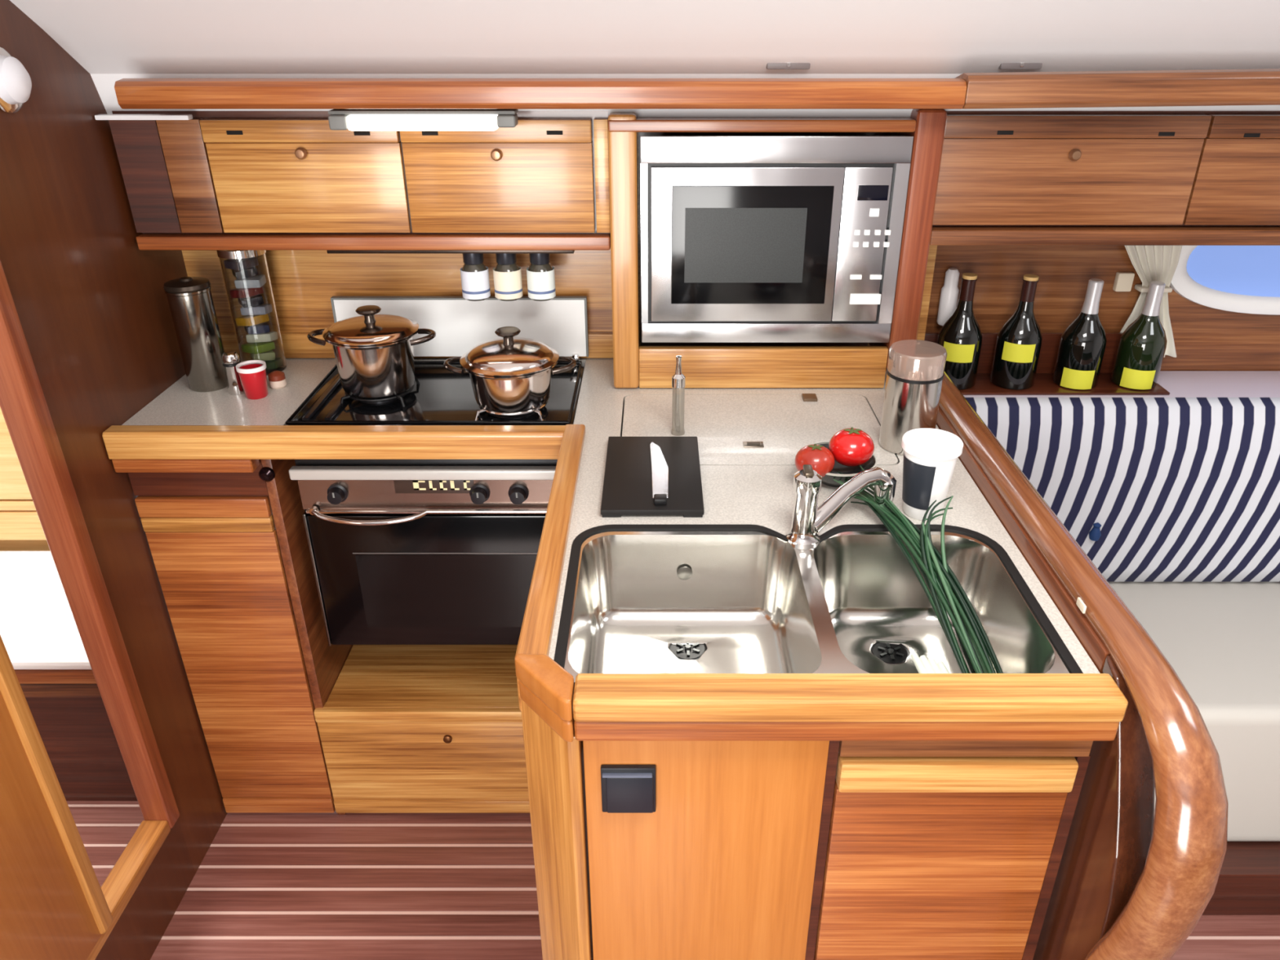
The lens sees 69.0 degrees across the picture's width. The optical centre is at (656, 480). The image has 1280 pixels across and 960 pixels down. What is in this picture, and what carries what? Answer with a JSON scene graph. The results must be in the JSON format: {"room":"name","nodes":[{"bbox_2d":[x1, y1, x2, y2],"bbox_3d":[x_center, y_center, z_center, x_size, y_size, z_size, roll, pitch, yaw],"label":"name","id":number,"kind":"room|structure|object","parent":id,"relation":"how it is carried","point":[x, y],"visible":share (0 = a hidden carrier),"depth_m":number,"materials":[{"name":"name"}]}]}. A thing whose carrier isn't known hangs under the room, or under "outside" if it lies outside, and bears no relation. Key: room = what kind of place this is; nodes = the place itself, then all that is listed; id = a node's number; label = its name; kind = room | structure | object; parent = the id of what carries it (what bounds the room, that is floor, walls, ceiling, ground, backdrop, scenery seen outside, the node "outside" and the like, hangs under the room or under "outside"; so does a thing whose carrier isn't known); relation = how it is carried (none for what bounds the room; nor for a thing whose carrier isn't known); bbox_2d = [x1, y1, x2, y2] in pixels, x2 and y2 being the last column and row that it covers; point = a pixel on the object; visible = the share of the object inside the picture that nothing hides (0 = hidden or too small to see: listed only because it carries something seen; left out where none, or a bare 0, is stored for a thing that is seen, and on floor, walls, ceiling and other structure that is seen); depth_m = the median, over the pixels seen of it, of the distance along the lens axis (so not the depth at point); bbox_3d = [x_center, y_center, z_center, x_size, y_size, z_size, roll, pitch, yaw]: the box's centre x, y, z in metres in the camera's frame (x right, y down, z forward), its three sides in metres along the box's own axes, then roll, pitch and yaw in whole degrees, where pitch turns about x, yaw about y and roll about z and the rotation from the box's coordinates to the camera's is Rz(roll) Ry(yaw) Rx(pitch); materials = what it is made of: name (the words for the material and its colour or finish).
{"room":"ship interior","nodes":[
{"label":"ship interior","id":0,"kind":"room"},
{"bbox_2d":[0,539,50,551],"bbox_3d":[-1.643,-0.271,2.054,1.315,1.800,0.040,0,27,0],"label":"wall","id":1,"kind":"structure","parent":0,"point":[5,544],"depth_m":2.25,"materials":[{"name":"brown wood"}]},
{"bbox_2d":[0,408,46,539],"bbox_3d":[-1.620,-0.213,2.039,1.260,0.790,0.030,0,27,0],"label":"locker","id":2,"kind":"object","parent":1,"relation":"attached to","point":[19,517],"visible":0.02,"depth_m":2.16,"materials":[{"name":"wood"}]},
{"bbox_2d":[0,0,226,959],"bbox_3d":[-0.968,0.547,0.467,0.035,1.800,3.530,0,27,0],"label":"wall","id":3,"kind":"structure","parent":0,"point":[92,307],"depth_m":1.60,"materials":[{"name":"brown wood"}]},
{"bbox_2d":[0,47,31,113],"bbox_3d":[-0.933,-0.580,1.350,0.034,0.090,0.090,0,27,0],"label":"lamp","id":4,"kind":"object","parent":3,"relation":"attached to","point":[15,83],"visible":1,"depth_m":1.34,"materials":[{"name":"white glass"}]},
{"bbox_2d":[0,635,112,959],"bbox_3d":[-0.954,0.171,0.931,0.048,1.656,0.658,0,27,0],"label":"door","id":5,"kind":"structure","parent":3,"relation":"in","point":[54,906],"depth_m":1.41,"materials":[{"name":"orange wood"}]},
{"bbox_2d":[0,260,179,828],"bbox_3d":[-0.967,-0.050,1.456,0.050,1.625,0.038,0,27,0],"label":"trim","id":6,"kind":"structure","parent":3,"relation":"attached to","point":[24,407],"depth_m":1.53,"materials":[{"name":"red wood"}]},
{"bbox_2d":[86,820,170,959],"bbox_3d":[-0.970,0.921,1.318,0.051,0.029,1.100,0,27,0],"label":"trim","id":7,"kind":"structure","parent":3,"relation":"on","point":[122,881],"depth_m":1.70,"materials":[{"name":"brown wood"}]},
{"bbox_2d":[94,114,192,119],"bbox_3d":[-0.869,-0.615,1.579,0.158,0.008,0.018,0,27,0],"label":"trim","id":8,"kind":"structure","parent":3,"relation":"attached to","point":[99,117],"depth_m":1.57,"materials":[{"name":"white"}]},
{"bbox_2d":[114,68,1279,109],"bbox_3d":[0.678,-0.640,1.508,3.045,0.081,0.132,0,27,0],"label":"crown molding","id":9,"kind":"structure","parent":3,"relation":"attached to","point":[1260,86],"depth_m":1.45,"materials":[{"name":"orange wood"}]},
{"bbox_2d":[328,109,518,130],"bbox_3d":[-0.379,-0.589,1.522,0.302,0.030,0.045,0,27,0],"label":"strip light","id":10,"kind":"object","parent":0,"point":[340,119],"visible":0.98,"depth_m":1.50,"materials":[{"name":"grey plastic"}]},
{"bbox_2d":[181,132,937,346],"bbox_3d":[-0.195,-0.507,1.857,1.510,0.600,0.034,0,27,0],"label":"wall","id":11,"kind":"structure","parent":0,"point":[304,282],"depth_m":1.89,"materials":[{"name":"brown wood"}]},
{"bbox_2d":[108,111,610,249],"bbox_3d":[-0.512,-0.558,1.710,0.856,0.234,0.179,0,27,0],"label":"locker","id":12,"kind":"object","parent":11,"relation":"attached to","point":[211,180],"visible":0.94,"depth_m":1.64,"materials":[{"name":"red wood"}]},
{"bbox_2d":[326,249,574,253],"bbox_3d":[-0.376,-0.428,1.721,0.451,0.007,0.052,0,27,0],"label":"rail","id":13,"kind":"object","parent":12,"relation":"attached to","point":[329,251],"visible":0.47,"depth_m":1.70,"materials":[{"name":"brown"}]},
{"bbox_2d":[460,253,490,301],"bbox_3d":[-0.342,-0.388,1.752,0.053,0.092,0.053,0,27,0],"label":"spice jar","id":14,"kind":"object","parent":13,"relation":"hanging from","point":[474,275],"visible":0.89,"depth_m":1.74,"materials":[{"name":"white glass"}]},
{"bbox_2d":[493,253,522,301],"bbox_3d":[-0.281,-0.388,1.752,0.053,0.092,0.053,0,27,0],"label":"spice jar","id":15,"kind":"object","parent":13,"relation":"hanging from","point":[507,274],"visible":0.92,"depth_m":1.74,"materials":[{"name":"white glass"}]},
{"bbox_2d":[526,253,555,301],"bbox_3d":[-0.218,-0.388,1.752,0.053,0.092,0.053,0,27,0],"label":"spice jar","id":16,"kind":"object","parent":13,"relation":"hanging from","point":[540,275],"visible":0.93,"depth_m":1.74,"materials":[{"name":"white glass"}]},
{"bbox_2d":[220,332,613,358],"bbox_3d":[-0.520,-0.281,1.946,0.860,0.053,0.014,0,27,0],"label":"trim","id":17,"kind":"structure","parent":11,"relation":"attached to","point":[295,344],"depth_m":1.94,"materials":[{"name":"brown wood"}]},
{"bbox_2d":[9,0,1279,117],"bbox_3d":[0.805,-0.137,0.053,3.590,0.605,3.420,0,27,0],"label":"ceiling","id":18,"kind":"structure","parent":0,"point":[113,41],"depth_m":1.46,"materials":[{"name":"white paint"}]},
{"bbox_2d":[766,62,810,69],"bbox_3d":[0.217,-0.686,1.538,0.072,0.014,0.018,0,27,0],"label":"ceiling fitting","id":19,"kind":"object","parent":18,"relation":"attached to","point":[769,65],"visible":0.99,"depth_m":1.53,"materials":[{"name":"grey metal"}]},
{"bbox_2d":[998,62,1042,69],"bbox_3d":[0.601,-0.686,1.538,0.068,0.014,0.018,0,27,0],"label":"ceiling fitting","id":20,"kind":"object","parent":18,"relation":"attached to","point":[1003,65],"visible":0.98,"depth_m":1.53,"materials":[{"name":"grey metal"}]},
{"bbox_2d":[929,111,1279,245],"bbox_3d":[1.397,-0.581,1.744,1.807,0.225,0.262,0,27,0],"label":"locker","id":21,"kind":"object","parent":18,"relation":"attached to","point":[1006,178],"visible":0.87,"depth_m":1.64,"materials":[{"name":"red wood"}]},
{"bbox_2d":[66,657,1279,959],"bbox_3d":[0.150,1.330,0.967,4.900,0.050,3.700,0,27,0],"label":"floor","id":22,"kind":"structure","parent":0,"point":[334,886],"depth_m":1.88,"materials":[{"name":"brown wood"}]},
{"bbox_2d":[0,551,137,800],"bbox_3d":[-1.620,0.455,2.136,1.260,0.435,0.420,0,27,0],"label":"berth","id":23,"kind":"object","parent":22,"relation":"on","point":[40,635],"visible":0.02,"depth_m":2.00,"materials":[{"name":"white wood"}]},
{"bbox_2d":[128,459,529,814],"bbox_3d":[-0.542,0.245,2.003,0.811,0.930,0.384,0,27,0],"label":"base cabinet","id":24,"kind":"object","parent":22,"relation":"on","point":[292,721],"visible":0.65,"depth_m":1.93,"materials":[{"name":"red wood"}]},
{"bbox_2d":[258,466,275,481],"bbox_3d":[-0.698,-0.008,1.664,0.028,0.028,0.013,0,27,0],"label":"lock","id":25,"kind":"object","parent":24,"relation":"attached to","point":[265,473],"visible":1,"depth_m":1.66,"materials":[{"name":"black"}]},
{"bbox_2d":[324,644,519,707],"bbox_3d":[-0.421,0.397,2.078,0.530,0.020,0.349,0,27,0],"label":"niche shelf","id":26,"kind":"object","parent":24,"relation":"attached to","point":[366,676],"depth_m":2.00,"materials":[{"name":"brown wood"}]},
{"bbox_2d":[284,296,588,645],"bbox_3d":[-0.401,-0.013,1.856,0.520,0.618,0.379,0,27,0],"label":"stove","id":27,"kind":"object","parent":24,"relation":"in","point":[403,552],"visible":0.68,"depth_m":1.77,"materials":[{"name":"black"}]},
{"bbox_2d":[306,305,435,398],"bbox_3d":[-0.530,-0.248,1.745,0.199,0.155,0.175,-21,34,-34],"label":"cooking pot","id":28,"kind":"object","parent":27,"relation":"on","point":[374,351],"visible":1,"depth_m":1.70,"materials":[{"name":"silver metal"}]},
{"bbox_2d":[288,362,585,425],"bbox_3d":[-0.405,-0.163,1.798,0.509,0.011,0.344,0,27,0],"label":"cooktop","id":29,"kind":"object","parent":27,"relation":"in","point":[438,396],"depth_m":1.74,"materials":[{"name":"black"}]},
{"bbox_2d":[443,326,576,412],"bbox_3d":[-0.266,-0.210,1.692,0.200,0.135,0.179,-21,34,-35],"label":"cooking pot","id":30,"kind":"object","parent":27,"relation":"on","point":[508,373],"visible":1,"depth_m":1.65,"materials":[{"name":"silver metal"}]},
{"bbox_2d":[521,699,1093,959],"bbox_3d":[0.165,0.517,1.524,0.646,0.884,0.684,0,27,0],"label":"base cabinet","id":31,"kind":"object","parent":22,"relation":"on","point":[748,850],"visible":0.72,"depth_m":1.11,"materials":[{"name":"brown wood"}]},
{"bbox_2d":[102,358,1128,742],"bbox_3d":[-0.226,0.017,1.486,1.447,0.084,1.102,0,27,0],"label":"countertop","id":32,"kind":"structure","parent":31,"relation":"on","point":[750,439],"depth_m":1.38,"materials":[{"name":"beige"}]},
{"bbox_2d":[163,276,227,391],"bbox_3d":[-0.872,-0.280,1.773,0.080,0.214,0.080,0,27,0],"label":"steel canister","id":33,"kind":"object","parent":32,"relation":"on","point":[190,299],"visible":0.98,"depth_m":1.75,"materials":[{"name":"grey metal"}]},
{"bbox_2d":[221,351,244,395],"bbox_3d":[-0.805,-0.205,1.772,0.036,0.080,0.036,0,27,0],"label":"shaker","id":34,"kind":"object","parent":32,"relation":"on","point":[230,359],"visible":0.89,"depth_m":1.76,"materials":[{"name":"silver metal"}]},
{"bbox_2d":[216,249,287,375],"bbox_3d":[-0.799,-0.338,1.845,0.088,0.250,0.088,0,27,0],"label":"spice rack","id":35,"kind":"object","parent":32,"relation":"on","point":[246,273],"visible":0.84,"depth_m":1.81,"materials":[{"name":"multicoloured"}]},
{"bbox_2d":[235,360,268,399],"bbox_3d":[-0.760,-0.188,1.758,0.052,0.063,0.052,0,27,0],"label":"cup","id":36,"kind":"object","parent":32,"relation":"on","point":[252,373],"visible":1,"depth_m":1.75,"materials":[{"name":"red plastic"}]},
{"bbox_2d":[267,370,286,389],"bbox_3d":[-0.737,-0.196,1.808,0.032,0.032,0.032,0,27,0],"label":"pot","id":37,"kind":"object","parent":32,"relation":"on","point":[277,379],"visible":1,"depth_m":1.80,"materials":[{"name":"beige ceramic"}]},
{"bbox_2d":[600,436,704,517],"bbox_3d":[-0.006,-0.010,1.467,0.150,0.013,0.257,0,27,0],"label":"chopping board","id":38,"kind":"object","parent":32,"relation":"on","point":[627,490],"visible":1,"depth_m":1.44,"materials":[{"name":"black plastic"}]},
{"bbox_2d":[649,442,668,505],"bbox_3d":[0.005,-0.017,1.454,0.028,0.010,0.216,-1,27,-1],"label":"kitchen knife","id":39,"kind":"object","parent":38,"relation":"on","point":[660,468],"visible":1,"depth_m":1.44,"materials":[{"name":"silver metal"}]},
{"bbox_2d":[671,355,685,435],"bbox_3d":[0.037,-0.144,1.587,0.024,0.142,0.024,0,27,0],"label":"oil bottle","id":40,"kind":"object","parent":32,"relation":"on","point":[678,379],"visible":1,"depth_m":1.58,"materials":[{"name":"clear glass"}]},
{"bbox_2d":[607,109,946,388],"bbox_3d":[0.204,-0.441,1.764,0.575,0.504,0.187,0,27,0],"label":"microwave cabinet","id":41,"kind":"object","parent":32,"relation":"on","point":[649,364],"visible":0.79,"depth_m":1.73,"materials":[{"name":"brown wood"}]},
{"bbox_2d":[640,135,913,342],"bbox_3d":[0.204,-0.456,1.734,0.464,0.366,0.166,0,27,0],"label":"microwave","id":42,"kind":"object","parent":41,"relation":"in","point":[744,238],"visible":1,"depth_m":1.65,"materials":[{"name":"silver metal"}]},
{"bbox_2d":[554,524,1083,686],"bbox_3d":[0.180,0.214,1.212,0.594,0.153,0.360,0,27,0],"label":"double sink","id":43,"kind":"object","parent":32,"relation":"in","point":[638,598],"visible":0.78,"depth_m":1.32,"materials":[{"name":"silver metal"}]},
{"bbox_2d":[832,465,1003,673],"bbox_3d":[0.368,0.139,1.273,0.124,0.190,0.464,-7,28,-13],"label":"spring onions","id":44,"kind":"object","parent":43,"relation":"in","point":[948,593],"visible":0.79,"depth_m":1.23,"materials":[{"name":"green plant"}]},
{"bbox_2d":[786,464,896,546],"bbox_3d":[0.261,0.018,1.312,0.178,0.110,0.048,-15,31,-27],"label":"faucet","id":45,"kind":"object","parent":32,"relation":"on","point":[808,518],"visible":1,"depth_m":1.29,"materials":[{"name":"silver metal"}]},
{"bbox_2d":[809,441,877,487],"bbox_3d":[0.281,-0.018,1.455,0.121,0.038,0.121,0,27,0],"label":"fruit bowl","id":46,"kind":"object","parent":32,"relation":"on","point":[848,472],"visible":0.32,"depth_m":1.45,"materials":[{"name":"black"}]},
{"bbox_2d":[795,443,835,477],"bbox_3d":[0.240,-0.029,1.415,0.060,0.051,0.060,0,27,0],"label":"tomato","id":47,"kind":"object","parent":46,"relation":"in","point":[821,460],"visible":0.76,"depth_m":1.39,"materials":[{"name":"red food"}]},
{"bbox_2d":[828,426,874,466],"bbox_3d":[0.300,-0.051,1.433,0.070,0.059,0.070,0,27,0],"label":"tomato","id":48,"kind":"object","parent":46,"relation":"in","point":[850,446],"visible":0.98,"depth_m":1.41,"materials":[{"name":"red food"}]},
{"bbox_2d":[878,339,946,455],"bbox_3d":[0.421,-0.135,1.537,0.091,0.172,0.091,0,27,0],"label":"canister","id":49,"kind":"object","parent":32,"relation":"on","point":[915,369],"visible":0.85,"depth_m":1.50,"materials":[{"name":"silver metal"}]},
{"bbox_2d":[901,428,963,520],"bbox_3d":[0.391,-0.005,1.344,0.084,0.117,0.084,0,27,0],"label":"cup","id":50,"kind":"object","parent":32,"relation":"on","point":[931,455],"visible":1,"depth_m":1.32,"materials":[{"name":"white plastic"}]},
{"bbox_2d":[600,764,656,813],"bbox_3d":[-0.032,0.352,1.058,0.062,0.068,0.012,0,27,0],"label":"switch plate","id":51,"kind":"object","parent":31,"relation":"attached to","point":[625,788],"visible":1,"depth_m":1.05,"materials":[{"name":"black plastic"}]},
{"bbox_2d":[887,371,1228,959],"bbox_3d":[0.525,0.454,1.542,0.075,0.981,1.074,0,27,0],"label":"handrail","id":52,"kind":"object","parent":22,"relation":"on","point":[1130,884],"visible":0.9,"depth_m":1.01,"materials":[{"name":"red wood"}]},
{"bbox_2d":[964,397,1279,915],"bbox_3d":[1.423,0.331,1.878,1.755,0.890,0.565,0,27,0],"label":"settee","id":53,"kind":"object","parent":22,"relation":"on","point":[1175,502],"visible":0.48,"depth_m":1.87,"materials":[{"name":"fabric"}]},
{"bbox_2d":[925,245,1279,370],"bbox_3d":[1.530,-0.122,2.147,2.140,1.450,0.030,0,27,0],"label":"wall","id":54,"kind":"structure","parent":0,"point":[1206,338],"depth_m":2.00,"materials":[{"name":"red wood"}]},
{"bbox_2d":[937,267,959,325],"bbox_3d":[0.617,-0.389,1.968,0.036,0.118,0.046,0,27,0],"label":"reading lamp","id":55,"kind":"object","parent":54,"relation":"attached to","point":[950,291],"visible":0.88,"depth_m":1.95,"materials":[{"name":"white plastic"}]},
{"bbox_2d":[963,370,1279,397],"bbox_3d":[1.423,-0.180,2.003,1.755,0.055,0.170,0,27,0],"label":"shelf","id":56,"kind":"object","parent":54,"relation":"attached to","point":[1180,384],"visible":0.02,"depth_m":1.98,"materials":[{"name":"white"}]},
{"bbox_2d":[924,332,1169,395],"bbox_3d":[0.805,-0.247,1.968,0.520,0.094,0.125,0,27,0],"label":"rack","id":57,"kind":"object","parent":56,"relation":"on","point":[1044,384],"visible":0.15,"depth_m":2.00,"materials":[{"name":"red wood"}]},
{"bbox_2d":[937,272,982,390],"bbox_3d":[0.630,-0.310,1.927,0.089,0.232,0.090,0,27,0],"label":"wine bottle","id":58,"kind":"object","parent":57,"relation":"on","point":[961,335],"visible":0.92,"depth_m":1.90,"materials":[{"name":"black glass"}]},
{"bbox_2d":[990,274,1042,390],"bbox_3d":[0.754,-0.309,1.927,0.089,0.230,0.090,0,27,0],"label":"wine bottle","id":59,"kind":"object","parent":57,"relation":"on","point":[1019,341],"visible":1,"depth_m":1.91,"materials":[{"name":"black glass"}]},
{"bbox_2d":[1052,278,1106,390],"bbox_3d":[0.888,-0.305,1.929,0.089,0.221,0.090,0,27,0],"label":"wine bottle","id":60,"kind":"object","parent":57,"relation":"on","point":[1082,344],"visible":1,"depth_m":1.91,"materials":[{"name":"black glass"}]},
{"bbox_2d":[1111,280,1167,390],"bbox_3d":[1.013,-0.302,1.931,0.089,0.216,0.090,0,27,0],"label":"wine bottle","id":61,"kind":"object","parent":57,"relation":"on","point":[1142,346],"visible":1,"depth_m":1.91,"materials":[{"name":"green glass"}]},
{"bbox_2d":[1112,271,1134,291],"bbox_3d":[0.987,-0.419,1.969,0.034,0.040,0.016,0,27,0],"label":"wall switch","id":62,"kind":"object","parent":54,"relation":"attached to","point":[1123,281],"visible":1,"depth_m":1.96,"materials":[{"name":"beige plastic"}]},
{"bbox_2d":[1120,245,1182,357],"bbox_3d":[1.048,-0.379,1.974,0.171,0.245,0.033,0,27,0],"label":"curtain","id":63,"kind":"object","parent":54,"relation":"hanging from","point":[1151,263],"visible":0.52,"depth_m":1.95,"materials":[{"name":"beige fabric"}]},
{"bbox_2d":[1169,245,1279,315],"bbox_3d":[1.360,-0.457,1.945,0.580,0.234,0.021,0,27,0],"label":"porthole","id":64,"kind":"object","parent":54,"relation":"attached to","point":[1246,279],"visible":0.68,"depth_m":1.96,"materials":[{"name":"white glass"}]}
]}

